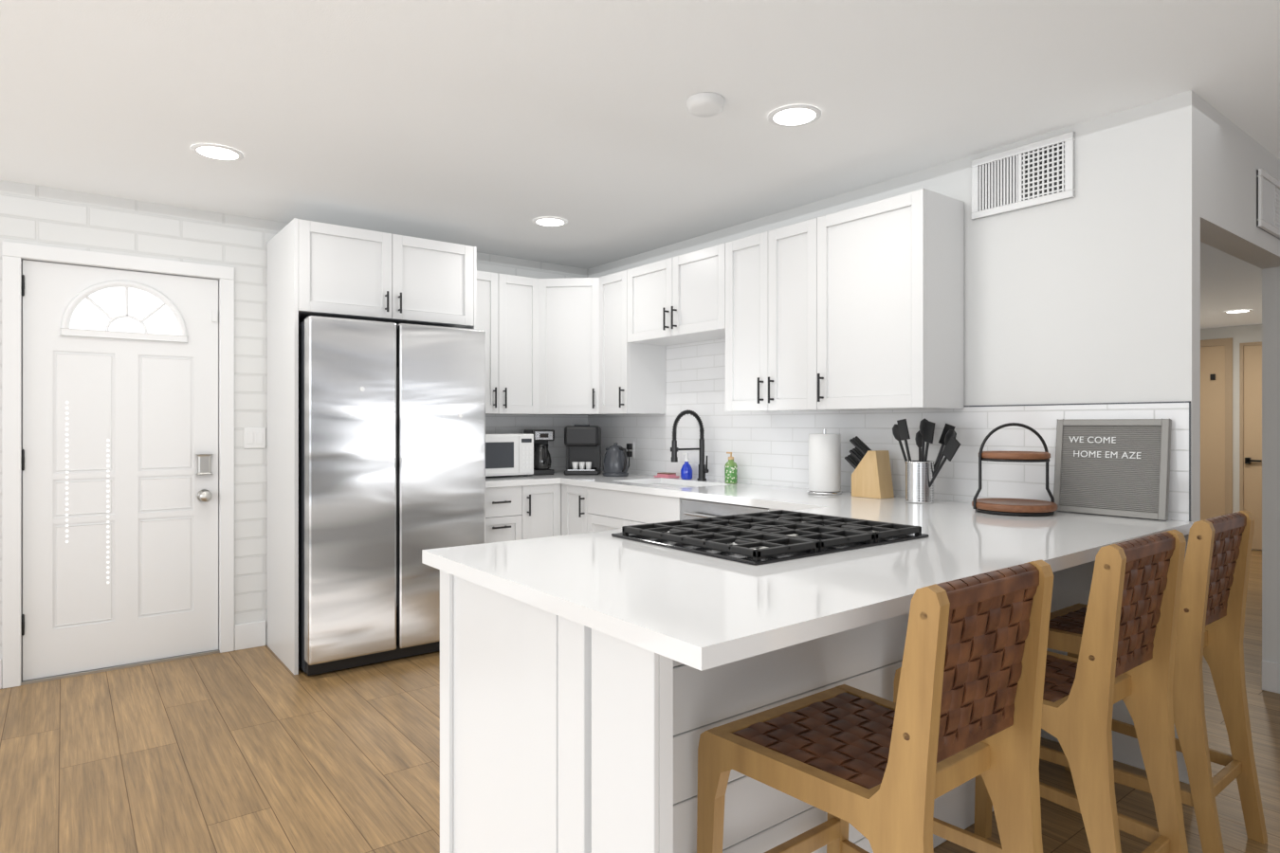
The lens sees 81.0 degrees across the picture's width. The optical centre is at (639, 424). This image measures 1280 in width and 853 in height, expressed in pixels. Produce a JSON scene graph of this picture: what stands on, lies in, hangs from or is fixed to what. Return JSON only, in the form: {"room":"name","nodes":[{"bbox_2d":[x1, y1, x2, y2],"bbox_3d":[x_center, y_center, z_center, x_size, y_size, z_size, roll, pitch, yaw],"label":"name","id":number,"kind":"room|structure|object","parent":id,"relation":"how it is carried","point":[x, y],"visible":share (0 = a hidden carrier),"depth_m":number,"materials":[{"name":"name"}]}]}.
{"room":"kitchen","nodes":[
{"label":"kitchen","id":0,"kind":"room"},
{"bbox_2d":[0,180,587,677],"bbox_3d":[-3.974,0.045,2.948,9.100,2.410,0.200,0,0,-38],"label":"wall","id":1,"kind":"structure","parent":0,"point":[30,214],"depth_m":4.14,"materials":[{"name":"brick"}]},
{"bbox_2d":[1,241,234,689],"bbox_3d":[-2.659,0.191,3.879,0.976,2.118,0.105,0,0,-38],"label":"door frame","id":2,"kind":"structure","parent":1,"relation":"in","point":[13,254],"depth_m":3.67,"materials":[{"name":"white wood"}]},
{"bbox_2d":[21,274,24,636],"bbox_3d":[-2.971,0.147,3.607,0.012,1.739,0.013,0,0,-38],"label":"door hinge","id":3,"kind":"object","parent":2,"relation":"attached to","point":[23,277],"depth_m":3.60,"materials":[{"name":"silver metal"}]},
{"bbox_2d":[22,259,218,680],"bbox_3d":[-2.638,0.221,3.851,0.830,2.031,0.122,0,0,-38],"label":"door","id":4,"kind":"structure","parent":1,"relation":"in","point":[120,367],"depth_m":3.84,"materials":[{"name":"white"}]},
{"bbox_2d":[243,427,265,448],"bbox_3d":[-2.163,0.075,4.207,0.110,0.116,0.010,0,0,-38],"label":"light switch","id":5,"kind":"object","parent":1,"relation":"attached to","point":[253,437],"visible":1,"depth_m":4.21,"materials":[{"name":"white plastic"}]},
{"bbox_2d":[0,621,1279,694],"bbox_3d":[0.139,1.180,3.737,16.797,0.140,2.335,0,0,-18],"label":"baseboard","id":6,"kind":"structure","parent":1,"relation":"attached to","point":[248,635],"depth_m":4.15,"materials":[{"name":"white wood"}]},
{"bbox_2d":[0,0,1279,269],"bbox_3d":[1.841,-1.190,1.462,16.500,0.060,9.750,0,0,-38],"label":"ceiling","id":7,"kind":"structure","parent":0,"point":[466,122],"depth_m":2.63,"materials":[{"name":"white paint"}]},
{"bbox_2d":[190,143,243,161],"bbox_3d":[-1.794,-1.155,3.181,0.196,0.007,0.196,0,0,-38],"label":"recessed light","id":8,"kind":"object","parent":7,"relation":"in","point":[214,151],"visible":1,"depth_m":3.17,"materials":[{"name":"white"}]},
{"bbox_2d":[532,217,566,226],"bbox_3d":[-0.511,-1.155,4.270,0.196,0.007,0.196,0,0,-38],"label":"recessed light","id":9,"kind":"object","parent":7,"relation":"in","point":[544,221],"visible":1,"depth_m":4.25,"materials":[{"name":"white"}]},
{"bbox_2d":[686,92,724,117],"bbox_3d":[0.234,-1.138,2.679,0.136,0.040,0.136,0,0,-38],"label":"smoke detector","id":10,"kind":"object","parent":7,"relation":"attached to","point":[701,104],"visible":1,"depth_m":2.64,"materials":[{"name":"white plastic"}]},
{"bbox_2d":[768,104,821,127],"bbox_3d":[0.578,-1.155,2.806,0.196,0.007,0.196,0,0,-38],"label":"recessed light","id":11,"kind":"object","parent":7,"relation":"in","point":[790,116],"visible":1,"depth_m":2.79,"materials":[{"name":"white"}]},
{"bbox_2d":[0,549,1279,852],"bbox_3d":[1.841,1.275,1.462,16.500,0.050,9.750,0,0,-38],"label":"floor","id":12,"kind":"structure","parent":0,"point":[236,751],"depth_m":2.74,"materials":[{"name":"brown wood"}]},
{"bbox_2d":[298,315,485,676],"bbox_3d":[-1.470,0.357,4.228,0.940,1.785,0.767,0,0,-38],"label":"fridge","id":13,"kind":"object","parent":12,"relation":"on","point":[392,415],"visible":0.85,"depth_m":3.85,"materials":[{"name":"grey metal"}]},
{"bbox_2d":[266,188,1194,852],"bbox_3d":[-0.148,0.110,3.348,2.331,2.280,3.816,0,0,-38],"label":"kitchen cabinets","id":14,"kind":"object","parent":12,"relation":"on","point":[600,626],"visible":0.95,"depth_m":2.37,"materials":[{"name":"white wood"}]},
{"bbox_2d":[421,471,1194,671],"bbox_3d":[-0.148,0.352,3.348,2.331,0.035,3.816,0,0,-38],"label":"countertop","id":15,"kind":"structure","parent":14,"relation":"on","point":[699,612],"depth_m":1.76,"materials":[{"name":"white stone"}]},
{"bbox_2d":[485,433,533,476],"bbox_3d":[-0.973,0.197,4.837,0.460,0.274,0.368,0,0,-38],"label":"microwave","id":16,"kind":"object","parent":15,"relation":"on","point":[506,454],"visible":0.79,"depth_m":4.72,"materials":[{"name":"white plastic"}]},
{"bbox_2d":[523,429,554,475],"bbox_3d":[-0.671,0.184,5.035,0.156,0.300,0.263,0,0,-26],"label":"coffee maker","id":17,"kind":"object","parent":15,"relation":"on","point":[542,462],"visible":0.8,"depth_m":4.97,"materials":[{"name":"black plastic"}]},
{"bbox_2d":[564,424,601,475],"bbox_3d":[-0.389,0.167,5.093,0.230,0.335,0.290,0,0,0],"label":"brewer","id":18,"kind":"object","parent":15,"relation":"on","point":[582,443],"visible":1,"depth_m":4.98,"materials":[{"name":"black plastic"}]},
{"bbox_2d":[603,442,628,476],"bbox_3d":[-0.159,0.227,4.871,0.170,0.214,0.180,0,0,4],"label":"kettle","id":19,"kind":"object","parent":15,"relation":"on","point":[615,459],"visible":1,"depth_m":4.81,"materials":[{"name":"grey metal"}]},
{"bbox_2d":[653,472,678,478],"bbox_3d":[0.168,0.320,4.736,0.095,0.028,0.140,0,0,-38],"label":"dish","id":20,"kind":"object","parent":15,"relation":"on","point":[666,475],"visible":1,"depth_m":4.70,"materials":[{"name":"pink"}]},
{"bbox_2d":[680,453,692,479],"bbox_3d":[0.286,0.254,4.587,0.071,0.160,0.072,0,0,-38],"label":"soap bottle","id":21,"kind":"object","parent":15,"relation":"on","point":[686,470],"visible":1,"depth_m":4.56,"materials":[{"name":"blue plastic"}]},
{"bbox_2d":[670,409,708,480],"bbox_3d":[0.296,0.123,4.404,0.267,0.424,0.086,0,0,-38],"label":"faucet","id":22,"kind":"object","parent":15,"relation":"on","point":[703,468],"depth_m":4.44,"materials":[{"name":"black metal"}]},
{"bbox_2d":[724,452,737,483],"bbox_3d":[0.518,0.245,4.261,0.071,0.178,0.072,0,0,-38],"label":"soap dispenser","id":23,"kind":"object","parent":15,"relation":"on","point":[730,467],"visible":1,"depth_m":4.23,"materials":[{"name":"green ceramic"}]},
{"bbox_2d":[611,510,928,565],"bbox_3d":[0.387,0.319,2.235,0.740,0.032,0.590,0,0,-38],"label":"cooktop","id":24,"kind":"object","parent":15,"relation":"in","point":[770,538],"depth_m":2.11,"materials":[{"name":"black metal"}]},
{"bbox_2d":[807,429,841,494],"bbox_3d":[0.897,0.178,3.638,0.160,0.312,0.160,0,0,-38],"label":"paper towel","id":25,"kind":"object","parent":15,"relation":"on","point":[824,449],"visible":1,"depth_m":3.57,"materials":[{"name":"white paper"}]},
{"bbox_2d":[844,436,894,498],"bbox_3d":[1.053,0.194,3.484,0.100,0.280,0.226,0,0,-38],"label":"knife block","id":26,"kind":"object","parent":15,"relation":"on","point":[871,478],"visible":1,"depth_m":3.42,"materials":[{"name":"brown wood"}]},
{"bbox_2d":[892,419,960,503],"bbox_3d":[1.232,0.153,3.218,0.139,0.362,0.370,0,0,-38],"label":"utensil holder","id":27,"kind":"object","parent":15,"relation":"on","point":[921,475],"visible":1,"depth_m":3.19,"materials":[{"name":"silver metal"}]},
{"bbox_2d":[971,422,1057,515],"bbox_3d":[1.427,0.164,2.859,0.292,0.341,0.292,0,0,-38],"label":"tiered stand","id":28,"kind":"object","parent":15,"relation":"on","point":[992,505],"visible":1,"depth_m":2.81,"materials":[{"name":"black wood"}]},
{"bbox_2d":[1053,419,1171,520],"bbox_3d":[1.731,0.156,2.762,0.065,0.355,0.376,0,0,-38],"label":"letter board","id":29,"kind":"object","parent":15,"relation":"on","point":[1121,467],"visible":0.98,"depth_m":2.74,"materials":[{"name":"grey"}]},
{"bbox_2d":[696,559,1053,852],"bbox_3d":[0.479,0.756,1.517,0.472,0.988,0.578,0,0,-38],"label":"stool","id":30,"kind":"object","parent":12,"relation":"on","point":[968,705],"visible":1,"depth_m":1.42,"materials":[{"name":"brown wood"}]},
{"bbox_2d":[893,530,1188,852],"bbox_3d":[1.035,0.756,1.933,0.472,0.988,0.578,0,0,-38],"label":"stool","id":31,"kind":"object","parent":12,"relation":"on","point":[1127,649],"visible":0.71,"depth_m":1.79,"materials":[{"name":"brown wood"}]},
{"bbox_2d":[1039,510,1267,852],"bbox_3d":[1.554,0.756,2.358,0.472,0.988,0.578,0,0,-38],"label":"stool","id":32,"kind":"object","parent":12,"relation":"on","point":[1211,622],"visible":0.61,"depth_m":2.22,"materials":[{"name":"brown wood"}]},
{"bbox_2d":[587,90,1200,784],"bbox_3d":[0.797,0.045,4.116,0.085,2.410,3.770,0,0,-38],"label":"wall","id":33,"kind":"structure","parent":0,"point":[1093,296],"depth_m":2.85,"materials":[{"name":"white paint"}]},
{"bbox_2d":[485,338,1190,521],"bbox_3d":[0.287,-0.080,3.723,1.198,0.890,3.766,0,0,-38],"label":"tile backsplash","id":34,"kind":"structure","parent":33,"relation":"attached to","point":[767,448],"depth_m":3.90,"materials":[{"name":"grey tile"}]},
{"bbox_2d":[626,441,634,468],"bbox_3d":[-0.084,0.223,5.049,0.155,0.210,0.187,0,0,-38],"label":"outlet","id":35,"kind":"object","parent":34,"relation":"attached to","point":[630,445],"visible":0.87,"depth_m":5.12,"materials":[{"name":"white plastic"}]},
{"bbox_2d":[970,130,1075,220],"bbox_3d":[1.550,-1.005,3.053,0.020,0.256,0.411,0,0,-38],"label":"air vent","id":36,"kind":"object","parent":33,"relation":"in","point":[1042,172],"visible":1,"depth_m":3.04,"materials":[{"name":"white metal"}]},
{"bbox_2d":[1200,324,1261,550],"bbox_3d":[3.869,0.126,5.455,6.413,2.248,1.898,0,0,-38],"label":"wall","id":37,"kind":"structure","parent":0,"point":[1243,334],"depth_m":7.58,"materials":[{"name":"white paint"}]},
{"bbox_2d":[1200,345,1261,549],"bbox_3d":[6.175,0.216,7.343,0.048,2.048,1.216,0,0,-38],"label":"door","id":38,"kind":"structure","parent":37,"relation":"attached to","point":[1212,357],"depth_m":7.66,"materials":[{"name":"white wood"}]},
{"bbox_2d":[1200,337,1261,514],"bbox_3d":[6.175,0.185,7.368,0.020,2.130,1.320,0,0,-38],"label":"door frame","id":39,"kind":"structure","parent":37,"relation":"attached to","point":[1228,342],"depth_m":7.59,"materials":[{"name":"white wood"}]},
{"bbox_2d":[1200,241,1261,329],"bbox_3d":[3.875,-1.079,5.459,6.398,0.158,1.898,0,0,-38],"label":"ceiling","id":40,"kind":"structure","parent":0,"point":[1228,283],"depth_m":5.58,"materials":[{"name":"white paint"}]},
{"bbox_2d":[1224,309,1252,313],"bbox_3d":[5.255,-0.995,6.583,0.196,0.007,0.196,0,0,-38],"label":"recessed light","id":41,"kind":"object","parent":40,"relation":"in","point":[1244,310],"visible":1,"depth_m":6.57,"materials":[{"name":"white"}]},
{"bbox_2d":[1200,97,1279,663],"bbox_3d":[4.881,0.045,4.958,7.415,2.410,0.120,0,0,-38],"label":"wall","id":42,"kind":"structure","parent":0,"point":[1230,157],"depth_m":3.15,"materials":[{"name":"white paint"}]},
{"bbox_2d":[1256,167,1279,239],"bbox_3d":[2.689,-0.927,3.183,0.411,0.235,0.020,0,0,-38],"label":"air vent","id":43,"kind":"object","parent":42,"relation":"in","point":[1268,185],"visible":1,"depth_m":3.13,"materials":[{"name":"white metal"}]}
]}

